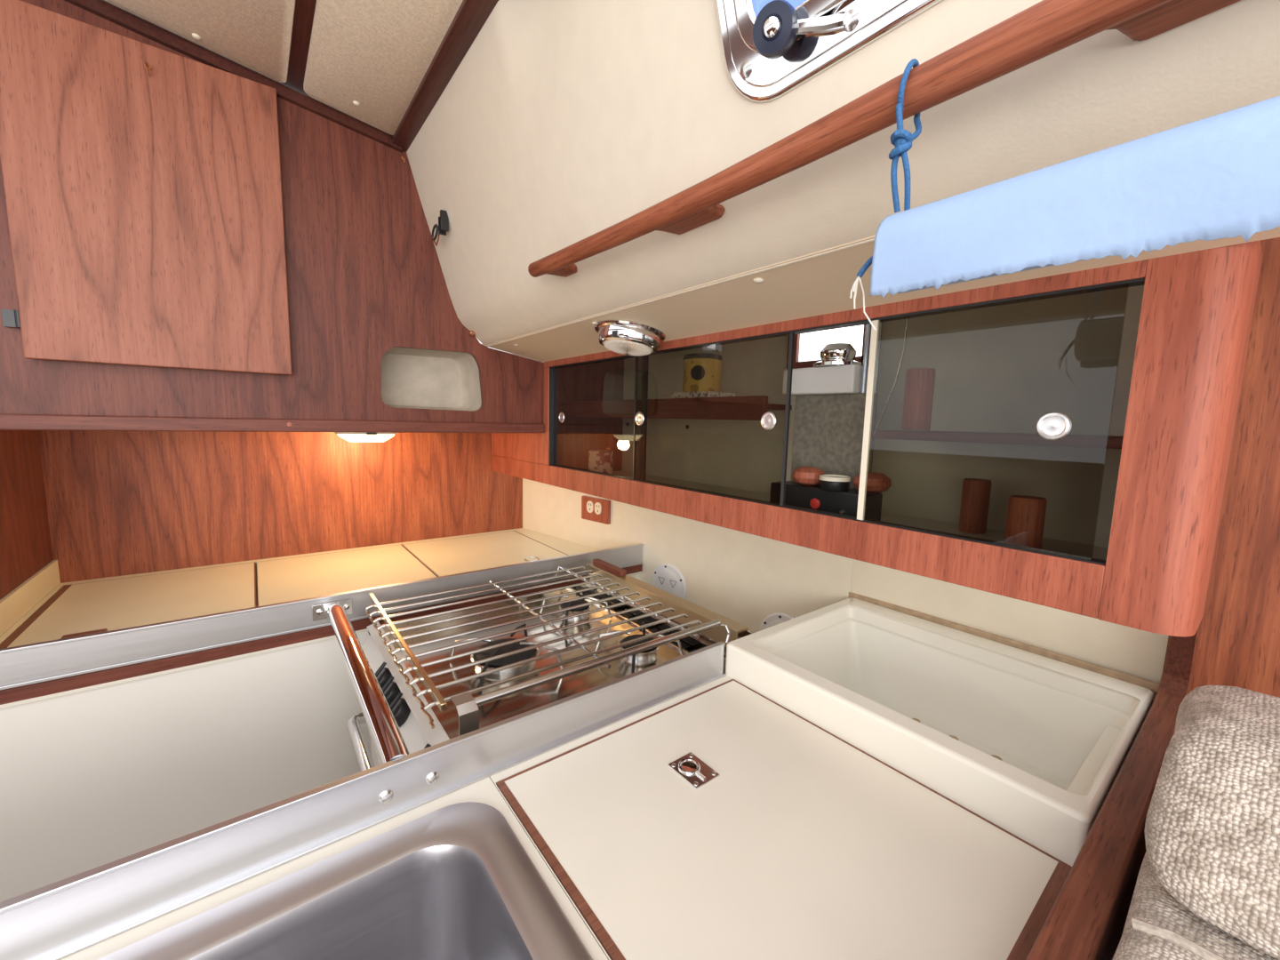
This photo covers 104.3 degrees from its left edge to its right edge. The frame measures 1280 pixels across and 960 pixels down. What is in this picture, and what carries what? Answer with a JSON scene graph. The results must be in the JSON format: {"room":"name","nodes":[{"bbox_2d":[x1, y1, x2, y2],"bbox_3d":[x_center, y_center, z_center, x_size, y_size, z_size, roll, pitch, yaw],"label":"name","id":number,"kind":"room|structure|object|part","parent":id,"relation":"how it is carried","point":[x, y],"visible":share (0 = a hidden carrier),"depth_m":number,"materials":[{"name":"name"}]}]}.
{"room":"ship interior","nodes":[
{"label":"ship interior","id":0,"kind":"room"},
{"bbox_2d":[0,430,60,636],"bbox_3d":[-1.307,0.119,1.006,0.028,0.444,0.630,-4,8,-38],"label":"wall","id":1,"kind":"structure","parent":0,"point":[29,572],"depth_m":1.11,"materials":[{"name":"brown wood"}]},
{"bbox_2d":[0,0,543,423],"bbox_3d":[-0.867,-0.557,1.170,1.355,0.830,0.155,-4,8,-38],"label":"wall","id":2,"kind":"structure","parent":0,"point":[377,332],"depth_m":1.21,"materials":[{"name":"brown wood"}]},
{"bbox_2d":[0,0,292,375],"bbox_3d":[-0.967,-0.535,0.989,0.424,0.610,0.052,-4,8,-38],"label":"door","id":3,"kind":"structure","parent":2,"relation":"in","point":[142,182],"depth_m":0.97,"materials":[{"name":"brown wood"}]},
{"bbox_2d":[64,0,402,152],"bbox_3d":[-0.977,-0.880,0.957,0.955,0.151,0.014,-4,8,-38],"label":"trim","id":4,"kind":"structure","parent":2,"relation":"attached to","point":[100,8],"depth_m":1.03,"materials":[{"name":"brown wood"}]},
{"bbox_2d":[0,414,544,432],"bbox_3d":[-0.974,-0.152,1.339,1.351,0.030,0.457,-4,8,-38],"label":"trim","id":5,"kind":"structure","parent":2,"relation":"attached to","point":[7,421],"depth_m":1.11,"materials":[{"name":"brown wood"}]},
{"bbox_2d":[335,432,396,442],"bbox_3d":[-0.803,-0.129,1.464,0.165,0.034,0.094,-4,8,-38],"label":"lamp","id":6,"kind":"object","parent":2,"relation":"attached to","point":[350,436],"visible":0.78,"depth_m":1.43,"materials":[{"name":"beige plastic"}]},
{"bbox_2d":[38,430,522,583],"bbox_3d":[-0.996,0.067,1.656,1.320,0.530,0.020,-4,8,-38],"label":"wall","id":7,"kind":"structure","parent":0,"point":[119,503],"depth_m":1.50,"materials":[{"name":"brown wood"}]},
{"bbox_2d":[102,0,463,135],"bbox_3d":[-0.656,-0.856,0.596,1.020,0.168,1.020,-4,8,-38],"label":"ceiling","id":8,"kind":"structure","parent":0,"point":[366,60],"depth_m":0.95,"materials":[{"name":"fabric"}]},
{"bbox_3d":[-0.598,-0.830,0.628,0.288,0.052,0.955,-4,8,-38],"label":"panel","id":9,"kind":"part","parent":8,"relation":"part of","materials":[{"name":"fabric"}]},
{"bbox_3d":[-0.385,-0.808,0.798,0.194,0.039,0.955,-4,8,-38],"label":"panel","id":10,"kind":"part","parent":8,"relation":"part of","materials":[{"name":"fabric"}]},
{"bbox_2d":[522,478,853,633],"bbox_3d":[0.001,0.389,1.646,1.356,0.743,0.041,8,9,43],"label":"wall","id":11,"kind":"structure","parent":0,"point":[744,579],"depth_m":1.42,"materials":[{"name":"beige paint"}]},
{"bbox_2d":[581,496,610,524],"bbox_3d":[-0.155,0.103,1.732,0.138,0.082,0.016,8,9,42],"label":"power outlet","id":12,"kind":"object","parent":11,"relation":"attached to","point":[596,509],"visible":1,"depth_m":1.72,"materials":[{"name":"brown wood"}]},
{"bbox_2d":[586,500,593,512],"bbox_3d":[-0.174,0.094,1.741,0.033,0.042,0.003,8,9,42],"label":"receptacle","id":13,"kind":"object","parent":12,"relation":"attached to","point":[589,503],"depth_m":1.74,"materials":[{"name":"beige plastic"}]},
{"bbox_2d":[594,502,601,514],"bbox_3d":[-0.144,0.098,1.713,0.033,0.042,0.003,8,9,42],"label":"receptacle","id":14,"kind":"object","parent":12,"relation":"attached to","point":[597,505],"depth_m":1.71,"materials":[{"name":"beige plastic"}]},
{"bbox_2d":[651,563,686,599],"bbox_3d":[0.086,0.325,1.534,0.136,0.136,0.009,8,9,42],"label":"plate","id":15,"kind":"object","parent":11,"relation":"attached to","point":[666,577],"visible":0.63,"depth_m":1.52,"materials":[{"name":"white plastic"}]},
{"bbox_2d":[759,612,793,631],"bbox_3d":[0.367,0.410,1.280,0.136,0.136,0.009,8,9,42],"label":"plate","id":16,"kind":"object","parent":11,"relation":"attached to","point":[772,620],"visible":0.27,"depth_m":1.29,"materials":[{"name":"white plastic"}]},
{"bbox_2d":[491,240,1262,636],"bbox_3d":[0.112,-0.172,1.292,0.308,0.456,1.854,-4,8,-38],"label":"locker","id":17,"kind":"object","parent":11,"relation":"attached to","point":[1108,396],"visible":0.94,"depth_m":0.79,"materials":[{"name":"brown wood"}]},
{"bbox_3d":[-0.240,-0.191,1.517,0.004,0.033,0.033,-4,8,-38],"label":"finger pull","id":18,"kind":"part","parent":17,"relation":"part of","materials":[{"name":"silver metal"}]},
{"bbox_2d":[587,449,613,474],"bbox_3d":[-0.124,-0.051,1.549,0.078,0.082,0.078,-4,8,-38],"label":"canister","id":19,"kind":"object","parent":17,"relation":"on","point":[599,460],"visible":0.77,"depth_m":1.52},
{"bbox_3d":[-0.123,-0.088,1.545,0.078,0.008,0.078,-4,8,-38],"label":"lid","id":20,"kind":"part","parent":19,"relation":"part of","materials":[{"name":"brown"}]},
{"bbox_3d":[-0.002,-0.147,1.195,0.004,0.033,0.033,-4,8,-38],"label":"finger pull","id":21,"kind":"part","parent":17,"relation":"part of","materials":[{"name":"silver metal"}]},
{"bbox_2d":[670,391,735,398],"bbox_3d":[0.149,-0.197,1.193,0.088,0.022,0.130,-4,8,-38],"label":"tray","id":22,"kind":"object","parent":17,"relation":"on","point":[703,394],"visible":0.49,"depth_m":1.15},
{"bbox_2d":[682,352,722,391],"bbox_3d":[0.147,-0.253,1.193,0.096,0.088,0.092,-4,8,-38],"label":"tin","id":23,"kind":"object","parent":22,"relation":"on","point":[701,371],"visible":0.88,"depth_m":1.16,"materials":[{"name":"yellow metal"}]},
{"bbox_3d":[0.150,-0.292,1.190,0.092,0.010,0.092,-4,8,-38],"label":"lid","id":24,"kind":"part","parent":23,"relation":"part of","materials":[{"name":"beige plastic"}]},
{"bbox_3d":[0.231,-0.106,0.897,0.004,0.033,0.033,-4,8,-38],"label":"finger pull","id":25,"kind":"part","parent":17,"relation":"part of","materials":[{"name":"silver metal"}]},
{"bbox_2d":[768,403,791,409],"bbox_3d":[0.063,-0.206,1.401,0.230,0.012,0.693,-4,8,-38],"label":"shelf","id":26,"kind":"object","parent":17,"relation":"attached to","point":[771,406],"depth_m":1.17,"materials":[{"name":"brown wood"}]},
{"bbox_2d":[782,364,868,396],"bbox_3d":[0.378,-0.203,1.025,0.060,0.054,0.163,-4,8,-38],"label":"board","id":27,"kind":"object","parent":17,"relation":"attached to","point":[845,379],"visible":0.72,"depth_m":0.99,"materials":[{"name":"white plastic"}]},
{"bbox_2d":[812,343,862,367],"bbox_3d":[0.396,-0.251,0.997,0.092,0.047,0.092,-4,8,-38],"label":"dome","id":28,"kind":"object","parent":27,"relation":"on","point":[834,354],"visible":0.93,"depth_m":0.97,"materials":[{"name":"silver metal"}]},
{"bbox_2d":[769,480,882,520],"bbox_3d":[0.354,0.042,0.968,0.064,0.056,0.205,-4,8,-38],"label":"radio","id":29,"kind":"object","parent":17,"relation":"on","point":[812,497],"visible":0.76,"depth_m":0.93,"materials":[{"name":"black plastic"}]},
{"bbox_2d":[792,466,824,486],"bbox_3d":[0.336,-0.008,0.993,0.064,0.037,0.064,-4,8,-38],"label":"ball","id":30,"kind":"object","parent":29,"relation":"on","point":[804,476],"visible":0.91,"depth_m":0.97,"materials":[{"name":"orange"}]},
{"bbox_2d":[819,474,850,491],"bbox_3d":[0.364,0.005,0.930,0.055,0.026,0.055,-4,8,-38],"label":"jar","id":31,"kind":"object","parent":29,"relation":"on","point":[835,483],"visible":1,"depth_m":0.91,"materials":[{"name":"black plastic"}]},
{"bbox_3d":[0.364,-0.004,0.929,0.055,0.008,0.055,-4,8,-38],"label":"lid","id":32,"kind":"part","parent":31,"relation":"part of","materials":[{"name":"beige plastic"}]},
{"bbox_2d":[853,472,891,493],"bbox_3d":[0.422,0.004,0.904,0.064,0.037,0.064,-4,8,-38],"label":"ball","id":33,"kind":"object","parent":29,"relation":"on","point":[877,483],"visible":0.8,"depth_m":0.88,"materials":[{"name":"brown wood"}]},
{"bbox_2d":[786,324,871,369],"bbox_3d":[0.421,-0.300,1.098,0.021,0.120,0.210,-4,8,-38],"label":"window","id":34,"kind":"structure","parent":17,"relation":"attached to","point":[808,346],"depth_m":1.12,"materials":[{"name":"white glass"}]},
{"bbox_2d":[790,392,878,489],"bbox_3d":[0.387,-0.054,1.015,0.006,0.238,0.176,-4,8,-38],"label":"screen","id":35,"kind":"object","parent":17,"relation":"on","point":[828,435],"visible":0.64,"depth_m":1.01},
{"bbox_2d":[860,323,871,392],"bbox_3d":[0.427,-0.252,0.937,0.008,0.174,0.008,-4,8,-38],"label":"tube","id":36,"kind":"object","parent":17,"relation":"in","point":[868,326],"visible":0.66,"depth_m":0.94,"materials":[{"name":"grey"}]},
{"bbox_2d":[873,321,882,392],"bbox_3d":[0.445,-0.250,0.927,0.008,0.174,0.008,-4,8,-38],"label":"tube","id":37,"kind":"object","parent":17,"relation":"in","point":[880,324],"visible":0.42,"depth_m":0.93,"materials":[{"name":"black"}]},
{"bbox_2d":[873,318,908,433],"bbox_3d":[0.372,-0.151,0.738,0.003,0.166,0.037,-4,8,-38],"label":"wire","id":38,"kind":"object","parent":17,"relation":"hanging from","point":[907,319],"visible":1,"depth_m":0.73,"materials":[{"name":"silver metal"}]},
{"bbox_2d":[901,368,935,430],"bbox_3d":[0.453,-0.131,0.811,0.042,0.098,0.042,-4,8,-38],"label":"peg","id":39,"kind":"object","parent":17,"relation":"on","point":[919,383],"visible":1,"depth_m":0.80,"materials":[{"name":"brown wood"}]},
{"bbox_2d":[958,478,991,534],"bbox_3d":[0.573,0.044,0.851,0.040,0.090,0.040,-4,8,-38],"label":"peg","id":40,"kind":"object","parent":17,"relation":"on","point":[975,492],"visible":1,"depth_m":0.84,"materials":[{"name":"brown wood"}]},
{"bbox_2d":[871,429,1123,448],"bbox_3d":[0.575,-0.062,0.741,0.240,0.014,0.349,-4,8,-38],"label":"shelf","id":41,"kind":"object","parent":17,"relation":"attached to","point":[985,438],"depth_m":0.72,"materials":[{"name":"brown wood"}]},
{"bbox_2d":[1003,495,1047,548],"bbox_3d":[0.537,0.065,0.695,0.042,0.083,0.042,-4,8,-38],"label":"peg","id":42,"kind":"object","parent":17,"relation":"on","point":[1026,515],"visible":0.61,"depth_m":0.68,"materials":[{"name":"brown wood"}]},
{"bbox_3d":[0.480,-0.063,0.578,0.004,0.033,0.033,-4,8,-38],"label":"finger pull","id":43,"kind":"part","parent":17,"relation":"part of","materials":[{"name":"silver metal"}]},
{"bbox_3d":[0.583,-0.041,0.539,0.120,0.396,0.070,-4,8,-38],"label":"post","id":44,"kind":"part","parent":17,"relation":"part of","materials":[{"name":"brown wood"}]},
{"bbox_2d":[406,0,1279,345],"bbox_3d":[0.200,-0.494,0.440,0.218,0.477,2.350,-4,8,-38],"label":"wall","id":45,"kind":"structure","parent":0,"point":[561,123],"depth_m":0.61,"materials":[{"name":"paint"}]},
{"bbox_2d":[431,209,448,245],"bbox_3d":[-0.503,-0.621,1.239,0.026,0.071,0.087,-4,8,-38],"label":"clip","id":46,"kind":"object","parent":45,"relation":"attached to","point":[443,227],"visible":1,"depth_m":1.21,"materials":[{"name":"black plastic"}]},
{"bbox_3d":[-0.487,-0.625,1.224,0.018,0.040,0.005,-4,8,-38],"label":"clip plate","id":47,"kind":"part","parent":46,"relation":"part of","materials":[{"name":"black plastic"}]},
{"bbox_3d":[-0.476,-0.630,1.210,0.018,0.045,0.010,-4,8,-38],"label":"clip plate","id":48,"kind":"part","parent":46,"relation":"part of","materials":[{"name":"black plastic"}]},
{"bbox_2d":[392,0,499,151],"bbox_3d":[-0.290,-0.795,0.875,0.070,0.027,0.998,-4,8,-38],"label":"trim","id":49,"kind":"structure","parent":45,"relation":"attached to","point":[471,15],"depth_m":0.95,"materials":[{"name":"brown wood"}]},
{"bbox_2d":[593,319,665,356],"bbox_3d":[-0.022,-0.298,1.059,0.152,0.061,0.154,-4,8,-38],"label":"dome light","id":50,"kind":"object","parent":45,"relation":"attached to","point":[620,336],"visible":1,"depth_m":1.01,"materials":[{"name":"silver metal"}]},
{"bbox_2d":[612,330,618,336],"bbox_3d":[-0.049,-0.292,0.996,0.012,0.012,0.008,4,7,22],"label":"switch","id":51,"kind":"object","parent":50,"relation":"attached to","point":[615,333],"depth_m":0.99,"materials":[{"name":"black plastic"}]},
{"bbox_2d":[486,226,1279,362],"bbox_3d":[0.342,-0.265,0.583,0.184,0.053,2.352,-4,8,-38],"label":"shelf","id":52,"kind":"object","parent":45,"relation":"attached to","point":[820,283],"depth_m":0.75,"materials":[{"name":"beige paint"}]},
{"bbox_2d":[528,0,1240,277],"bbox_3d":[0.025,-0.090,0.351,0.477,0.999,1.239,-4,8,-38],"label":"handrail","id":53,"kind":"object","parent":45,"relation":"in","point":[768,53],"depth_m":0.44,"materials":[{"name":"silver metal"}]},
{"bbox_3d":[0.214,-0.478,0.345,0.059,0.146,0.392,-4,8,-38],"label":"frame","id":54,"kind":"part","parent":53,"relation":"part of","materials":[{"name":"silver metal"}]},
{"bbox_3d":[0.218,-0.480,0.348,0.070,0.195,0.430,-4,8,-38],"label":"frame","id":55,"kind":"part","parent":53,"relation":"part of","materials":[{"name":"silver metal"}]},
{"bbox_3d":[0.156,-0.419,0.458,0.069,0.033,0.018,7,9,42],"label":"dog arm","id":56,"kind":"part","parent":53,"relation":"part of","materials":[{"name":"silver metal"}]},
{"bbox_3d":[0.192,-0.315,0.451,0.068,0.038,1.239,-4,8,-38],"label":"handrail","id":57,"kind":"part","parent":53,"relation":"part of","materials":[{"name":"brown wood"}]},
{"bbox_2d":[849,58,921,330],"bbox_3d":[0.203,-0.226,0.402,0.044,0.203,0.038,2,7,6],"label":"cord","id":58,"kind":"object","parent":53,"relation":"hanging from","point":[901,139],"visible":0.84,"depth_m":0.39,"materials":[{"name":"blue fabric"}]},
{"bbox_3d":[0.204,-0.238,0.397,0.007,0.044,0.019,6,8,35],"label":"strand leg","id":59,"kind":"part","parent":58,"relation":"part of","materials":[{"name":"blue fabric"}]},
{"bbox_3d":[0.210,-0.238,0.392,0.020,0.044,0.008,-4,8,-38],"label":"strand leg","id":60,"kind":"part","parent":58,"relation":"part of","materials":[{"name":"blue fabric"}]},
{"bbox_2d":[869,96,1279,297],"bbox_3d":[0.304,-0.164,0.296,0.065,0.077,0.307,-4,8,-38],"label":"towel","id":61,"kind":"object","parent":58,"relation":"hanging from","point":[1218,176],"visible":1,"depth_m":0.29,"materials":[{"name":"blue fabric"}]},
{"bbox_2d":[850,559,1168,700],"bbox_3d":[0.672,0.485,0.974,0.039,0.743,0.560,-4,8,-38],"label":"wall","id":62,"kind":"structure","parent":0,"point":[1140,653],"depth_m":0.91,"materials":[{"name":"beige paint"}]},
{"bbox_2d":[1186,237,1279,697],"bbox_3d":[1.043,0.143,0.288,0.055,1.300,0.944,-4,8,-38],"label":"wall","id":63,"kind":"structure","parent":0,"point":[1237,644],"depth_m":0.63,"materials":[{"name":"brown wood"}]},
{"bbox_3d":[-0.262,1.368,0.047,3.100,0.040,3.700,-4,8,-38],"label":"floor","id":64,"kind":"structure","parent":0,"visible":0},
{"bbox_2d":[0,528,643,902],"bbox_3d":[-0.944,0.695,1.342,1.873,0.960,0.668,-4,8,-38],"label":"countertop","id":65,"kind":"structure","parent":64,"relation":"on","point":[117,744],"depth_m":0.95,"materials":[{"name":"beige laminate"}]},
{"bbox_2d":[0,562,256,648],"bbox_3d":[-1.124,0.297,1.143,0.384,0.024,0.610,-4,8,-38],"label":"lid","id":66,"kind":"object","parent":65,"relation":"on","point":[81,609],"visible":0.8,"depth_m":1.17,"materials":[{"name":"beige laminate"}]},
{"bbox_2d":[0,528,599,644],"bbox_3d":[-0.744,0.279,1.448,1.385,0.030,0.658,-4,8,-38],"label":"countertop","id":67,"kind":"structure","parent":65,"relation":"on","point":[568,548],"depth_m":1.61,"materials":[{"name":"beige laminate"}]},
{"bbox_2d":[256,544,438,606],"bbox_3d":[-0.810,0.279,1.386,0.403,0.019,0.610,-4,8,-38],"label":"lid","id":68,"kind":"object","parent":65,"relation":"on","point":[286,580],"visible":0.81,"depth_m":1.42,"materials":[{"name":"beige laminate"}]},
{"bbox_2d":[402,530,568,576],"bbox_3d":[-0.483,0.256,1.638,0.416,0.021,0.610,-4,8,-38],"label":"lid","id":69,"kind":"object","parent":65,"relation":"on","point":[448,556],"visible":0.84,"depth_m":1.67,"materials":[{"name":"beige laminate"}]},
{"bbox_2d":[347,559,751,771],"bbox_3d":[-0.220,0.509,1.063,0.674,0.470,0.585,-4,8,-38],"label":"stove","id":70,"kind":"object","parent":65,"relation":"in","point":[416,731],"visible":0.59,"depth_m":1.02,"materials":[{"name":"silver metal"}]},
{"bbox_3d":[-0.431,0.484,0.831,0.059,0.024,0.386,-4,8,-38],"label":"handle","id":71,"kind":"part","parent":70,"relation":"part of","materials":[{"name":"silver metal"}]},
{"bbox_3d":[-0.424,0.582,0.889,0.016,0.315,0.523,-4,8,-38],"label":"oven door","id":72,"kind":"part","parent":70,"relation":"part of","materials":[{"name":"silver metal"}]},
{"bbox_3d":[-0.463,0.360,0.894,0.040,0.042,0.042,-4,8,-38],"label":"knob","id":73,"kind":"part","parent":70,"relation":"part of","materials":[{"name":"black plastic"}]},
{"bbox_3d":[-0.425,0.366,0.846,0.040,0.042,0.042,-4,8,-38],"label":"knob","id":74,"kind":"part","parent":70,"relation":"part of","materials":[{"name":"black plastic"}]},
{"bbox_3d":[-0.425,0.389,0.856,0.040,0.070,0.527,-4,8,-38],"label":"control panel","id":75,"kind":"part","parent":70,"relation":"part of","materials":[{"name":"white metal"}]},
{"bbox_3d":[-0.388,0.373,0.797,0.040,0.042,0.042,-4,8,-38],"label":"knob","id":76,"kind":"part","parent":70,"relation":"part of","materials":[{"name":"black plastic"}]},
{"bbox_3d":[-0.412,0.345,0.866,0.025,0.016,0.547,-4,8,-38],"label":"frame","id":77,"kind":"part","parent":70,"relation":"part of","materials":[{"name":"silver metal"}]},
{"bbox_3d":[-0.265,0.355,0.984,0.132,0.028,0.132,-4,8,-38],"label":"burner","id":78,"kind":"part","parent":70,"relation":"part of","materials":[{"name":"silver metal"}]},
{"bbox_2d":[365,566,730,735],"bbox_3d":[-0.213,0.288,1.044,0.568,0.051,0.567,-4,8,-38],"label":"grill","id":79,"kind":"object","parent":70,"relation":"on","point":[467,705],"visible":1,"depth_m":0.93,"materials":[{"name":"silver metal"}]},
{"bbox_2d":[389,590,726,739],"bbox_3d":[-0.177,0.366,1.052,0.592,0.006,0.531,-4,8,-38],"label":"cooktop","id":80,"kind":"object","parent":70,"relation":"in","point":[493,712],"depth_m":1.04,"materials":[{"name":"silver metal"}]},
{"bbox_3d":[-0.161,0.327,1.240,0.080,0.028,0.080,-4,8,-38],"label":"burner","id":81,"kind":"part","parent":70,"relation":"part of","materials":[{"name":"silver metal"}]},
{"bbox_3d":[-0.002,0.355,1.036,0.086,0.028,0.086,-4,8,-38],"label":"burner","id":82,"kind":"part","parent":70,"relation":"part of","materials":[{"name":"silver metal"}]},
{"bbox_3d":[0.033,0.293,1.238,0.036,0.042,0.573,-4,8,-38],"label":"rail","id":83,"kind":"part","parent":70,"relation":"part of","materials":[{"name":"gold metal"}]},
{"bbox_2d":[0,641,1070,959],"bbox_3d":[-0.321,0.835,0.285,1.552,0.960,0.506,-4,8,-38],"label":"countertop","id":84,"kind":"structure","parent":64,"relation":"on","point":[96,913],"depth_m":0.51,"materials":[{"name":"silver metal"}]},
{"bbox_2d":[60,776,607,959],"bbox_3d":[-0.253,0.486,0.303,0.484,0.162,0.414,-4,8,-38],"label":"sink","id":85,"kind":"object","parent":84,"relation":"in","point":[456,881],"visible":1,"depth_m":0.48,"materials":[{"name":"silver metal"}]},
{"bbox_2d":[188,844,533,959],"bbox_3d":[-0.251,0.488,0.292,0.414,0.160,0.344,-4,8,-38],"label":"basin","id":86,"kind":"object","parent":85,"relation":"in","point":[410,901],"depth_m":0.49,"materials":[{"name":"silver metal"}]},
{"bbox_2d":[312,599,409,764],"bbox_3d":[-0.470,0.309,0.828,0.074,0.056,0.640,-4,8,-38],"label":"grab bar","id":87,"kind":"object","parent":84,"relation":"attached to","point":[389,743],"visible":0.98,"depth_m":0.72,"materials":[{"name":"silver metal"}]},
{"bbox_2d":[496,679,1071,959],"bbox_3d":[0.135,0.396,0.568,0.434,0.024,0.465,-4,8,-38],"label":"lid","id":88,"kind":"object","parent":84,"relation":"on","point":[720,822],"visible":1,"depth_m":0.53,"materials":[{"name":"beige laminate"}]},
{"bbox_2d":[680,761,696,771],"bbox_3d":[0.064,0.375,0.650,0.021,0.001,0.021,-4,8,-38],"label":"ring pull latch","id":89,"kind":"object","parent":88,"relation":"on","point":[685,766],"depth_m":0.65,"materials":[{"name":"silver metal"}]},
{"bbox_3d":[0.070,0.377,0.647,0.042,0.002,0.054,-4,8,-38],"label":"pull plate","id":90,"kind":"part","parent":88,"relation":"part of","materials":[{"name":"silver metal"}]},
{"bbox_2d":[725,592,1159,866],"bbox_3d":[0.474,0.392,0.845,0.436,0.188,0.509,-4,8,-38],"label":"tray","id":91,"kind":"object","parent":84,"relation":"in","point":[1034,741],"visible":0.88,"depth_m":0.82,"materials":[{"name":"plastic"}]},
{"bbox_2d":[1025,630,1197,959],"bbox_3d":[0.364,0.441,0.422,1.145,0.543,0.030,-4,8,-38],"label":"board","id":92,"kind":"object","parent":84,"relation":"attached to","point":[1086,920],"visible":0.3,"depth_m":0.47,"materials":[{"name":"brown wood"}]},
{"bbox_2d":[1112,851,1277,959],"bbox_3d":[0.484,0.440,0.295,0.524,0.226,0.300,-4,8,-38],"label":"cushion","id":93,"kind":"object","parent":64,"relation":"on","point":[1157,926],"visible":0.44,"depth_m":0.35,"materials":[{"name":"fabric"}]},
{"bbox_2d":[1144,685,1279,959],"bbox_3d":[0.529,0.263,0.369,0.227,0.115,0.198,-4,8,-38],"label":"cushion","id":94,"kind":"object","parent":93,"relation":"on","point":[1212,830],"visible":1,"depth_m":0.38,"materials":[{"name":"fabric"}]}
]}

